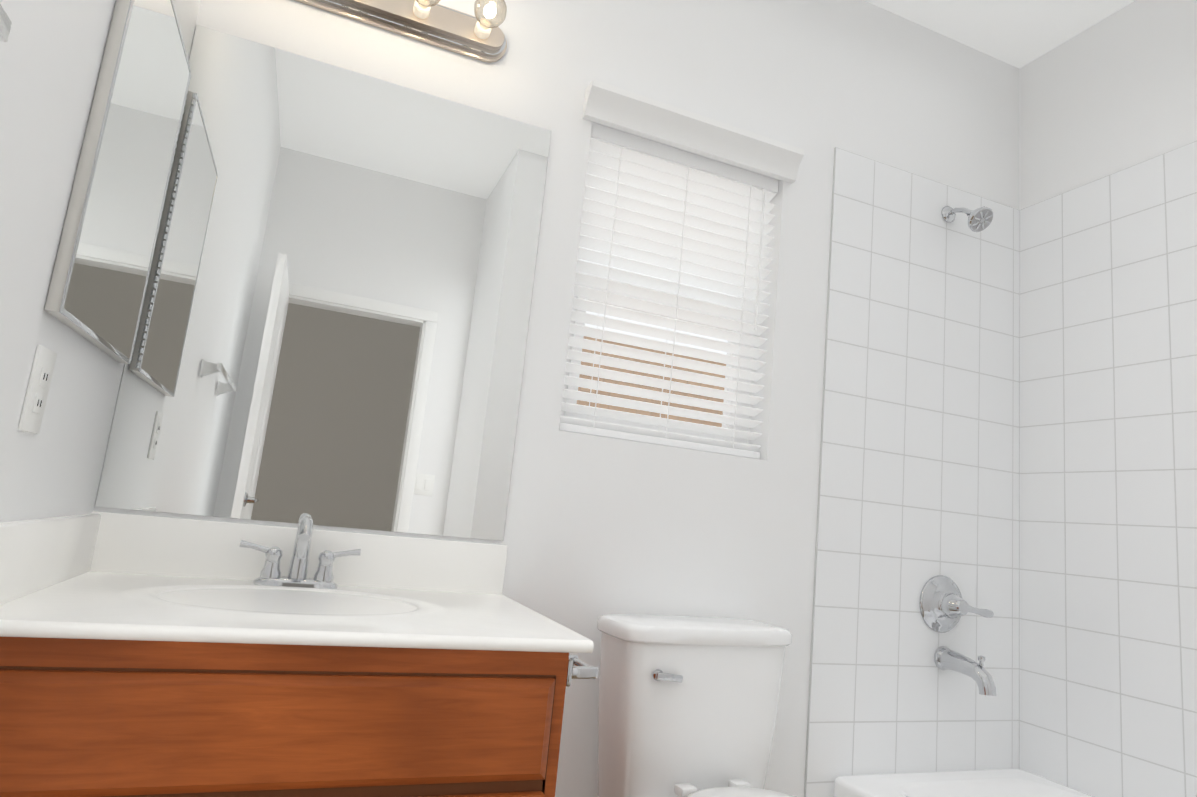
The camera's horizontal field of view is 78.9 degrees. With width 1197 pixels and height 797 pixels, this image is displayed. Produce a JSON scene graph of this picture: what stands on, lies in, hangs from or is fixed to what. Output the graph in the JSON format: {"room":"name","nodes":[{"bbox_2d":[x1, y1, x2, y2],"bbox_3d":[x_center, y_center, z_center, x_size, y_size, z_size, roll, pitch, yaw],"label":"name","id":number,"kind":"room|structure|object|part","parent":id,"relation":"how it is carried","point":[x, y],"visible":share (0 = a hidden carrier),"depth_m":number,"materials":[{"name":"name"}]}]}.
{"room":"bathroom","nodes":[
{"label":"bathroom","id":0,"kind":"room"},
{"bbox_2d":[0,0,200,522],"bbox_3d":[-0.595,-0.404,0.461,0.120,2.840,2.360,9,-10,-21],"label":"wall","id":1,"kind":"structure","parent":0,"point":[51,54],"depth_m":1.03,"materials":[{"name":"white paint"}]},
{"bbox_2d":[0,4,11,41],"bbox_3d":[-0.465,-0.374,0.377,0.068,0.062,0.635,9,-10,-21],"label":"towel rail","id":2,"kind":"object","parent":1,"relation":"attached to","point":[5,24],"visible":1,"depth_m":0.67,"materials":[{"name":"white metal"}]},
{"bbox_2d":[18,344,56,433],"bbox_3d":[-0.829,-0.012,1.078,0.008,0.126,0.076,9,-10,-21],"label":"electrical outlet plate","id":3,"kind":"object","parent":1,"relation":"attached to","point":[34,405],"visible":1,"depth_m":1.07,"materials":[{"name":"white plastic"}]},
{"bbox_2d":[44,0,190,363],"bbox_3d":[-0.853,-0.425,1.334,0.021,0.664,0.479,9,-10,-21],"label":"mirrored medicine cabinet","id":4,"kind":"object","parent":1,"relation":"attached to","point":[101,271],"visible":0.96,"depth_m":1.25,"materials":[{"name":"silver metal"}]},
{"bbox_2d":[93,0,1018,796],"bbox_3d":[0.205,-0.046,2.114,2.886,2.840,0.160,9,-10,-21],"label":"wall","id":5,"kind":"structure","parent":0,"point":[597,528],"depth_m":2.05,"materials":[{"name":"white paint"}]},
{"bbox_2d":[95,25,550,540],"bbox_3d":[-0.578,-0.253,1.729,0.859,1.097,0.004,9,-10,-21],"label":"wall mirror","id":6,"kind":"object","parent":5,"relation":"attached to","point":[333,324],"visible":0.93,"depth_m":1.71,"materials":[{"name":"clear glass"}]},
{"bbox_2d":[294,0,506,62],"bbox_3d":[-0.502,-0.995,1.763,0.620,0.112,0.174,9,-10,-21],"label":"sconce","id":7,"kind":"object","parent":5,"relation":"attached to","point":[436,24],"visible":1,"depth_m":1.84,"materials":[{"name":"silver metal"}]},
{"bbox_2d":[561,234,755,443],"bbox_3d":[0.191,-0.288,2.185,0.643,0.884,0.055,9,-10,-21],"label":"window","id":8,"kind":"structure","parent":5,"relation":"in","point":[634,424],"depth_m":2.15,"materials":[{"name":"white plastic"}]},
{"bbox_2d":[559,122,777,458],"bbox_3d":[0.222,-0.298,2.109,0.631,0.878,0.064,9,-10,-21],"label":"window blinds","id":9,"kind":"object","parent":8,"relation":"attached to","point":[651,196],"visible":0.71,"depth_m":2.11,"materials":[{"name":"white plastic"}]},
{"bbox_2d":[582,79,803,182],"bbox_3d":[0.293,-0.771,2.125,0.703,0.088,0.055,9,-10,-21],"label":"window valance","id":10,"kind":"object","parent":5,"relation":"attached to","point":[637,114],"visible":1,"depth_m":2.10,"materials":[{"name":"white paint"}]},
{"bbox_2d":[804,147,1019,796],"bbox_3d":[1.037,0.363,2.311,0.831,2.265,0.008,9,-10,-21],"label":"wall tile","id":11,"kind":"structure","parent":5,"relation":"attached to","point":[918,485],"depth_m":2.32,"materials":[{"name":"white tile"}]},
{"bbox_2d":[919,206,995,695],"bbox_3d":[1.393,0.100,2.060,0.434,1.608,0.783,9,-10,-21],"label":"fittings","id":12,"kind":"object","parent":11,"relation":"attached to","point":[944,606],"visible":1,"depth_m":2.25,"materials":[{"name":"silver metal"}]},
{"bbox_3d":[1.105,0.815,2.176,0.072,0.108,0.184,9,-10,-21],"label":"shower spout mount","id":13,"kind":"part","parent":12,"relation":"part of","materials":[{"name":"silver metal"}]},
{"bbox_2d":[865,0,1134,68],"bbox_3d":[1.067,-1.713,0.602,2.886,0.100,3.900,9,-10,-21],"label":"ceiling","id":14,"kind":"structure","parent":0,"point":[1019,34],"depth_m":2.52,"materials":[{"name":"white paint"}]},
{"bbox_2d":[1019,0,1196,209],"bbox_3d":[1.822,0.057,1.773,0.120,2.840,1.660,9,-10,-21],"label":"wall","id":15,"kind":"structure","parent":0,"point":[1116,91],"depth_m":2.40,"materials":[{"name":"white paint"}]},
{"bbox_2d":[1019,141,1196,796],"bbox_3d":[1.735,0.330,1.703,0.008,2.265,1.659,9,-10,-21],"label":"wall tile","id":16,"kind":"structure","parent":15,"relation":"attached to","point":[1108,506],"depth_m":2.20,"materials":[{"name":"white tile"}]},
{"bbox_3d":[0.781,1.172,0.115,2.886,0.100,3.900,9,-10,-21],"label":"floor","id":17,"kind":"structure","parent":0,"visible":0},
{"bbox_2d":[0,511,597,796],"bbox_3d":[-0.539,0.700,1.289,0.910,0.956,0.618,9,-10,-21],"label":"bathroom vanity","id":18,"kind":"object","parent":17,"relation":"on","point":[149,656],"visible":1,"depth_m":1.11,"materials":[{"name":"brown wood"}]},
{"bbox_2d":[239,516,360,590],"bbox_3d":[-0.611,0.317,1.496,0.238,0.149,0.134,9,-10,-21],"label":"faucet","id":19,"kind":"object","parent":18,"relation":"on","point":[270,579],"depth_m":1.51,"materials":[{"name":"silver metal"}]},
{"bbox_2d":[597,614,795,796],"bbox_3d":[0.316,0.912,1.506,0.504,0.781,0.812,9,-10,-21],"label":"toilet","id":20,"kind":"object","parent":17,"relation":"on","point":[687,706],"visible":1,"depth_m":1.70,"materials":[{"name":"white ceramic"}]},
{"bbox_2d":[834,768,1092,796],"bbox_3d":[1.275,1.208,1.450,0.750,0.363,1.550,9,-10,-21],"label":"bathtub","id":21,"kind":"object","parent":17,"relation":"on","point":[1013,782],"visible":1,"depth_m":2.11,"materials":[{"name":"white ceramic"}]},
{"label":"outside","id":22,"kind":"structure","parent":0,"visible":0},
{"bbox_2d":[579,235,736,353],"bbox_3d":[-0.795,-0.920,5.549,6.000,6.500,0.020,9,-10,-21],"label":"sky","id":23,"kind":"structure","parent":22,"point":[643,336],"depth_m":6.02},
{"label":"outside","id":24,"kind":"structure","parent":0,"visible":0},
{"bbox_2d":[577,336,725,426],"bbox_3d":[-0.301,0.861,3.526,6.000,2.430,0.150,9,-10,-21],"label":"wall","id":25,"kind":"structure","parent":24,"point":[629,410],"depth_m":3.80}
]}

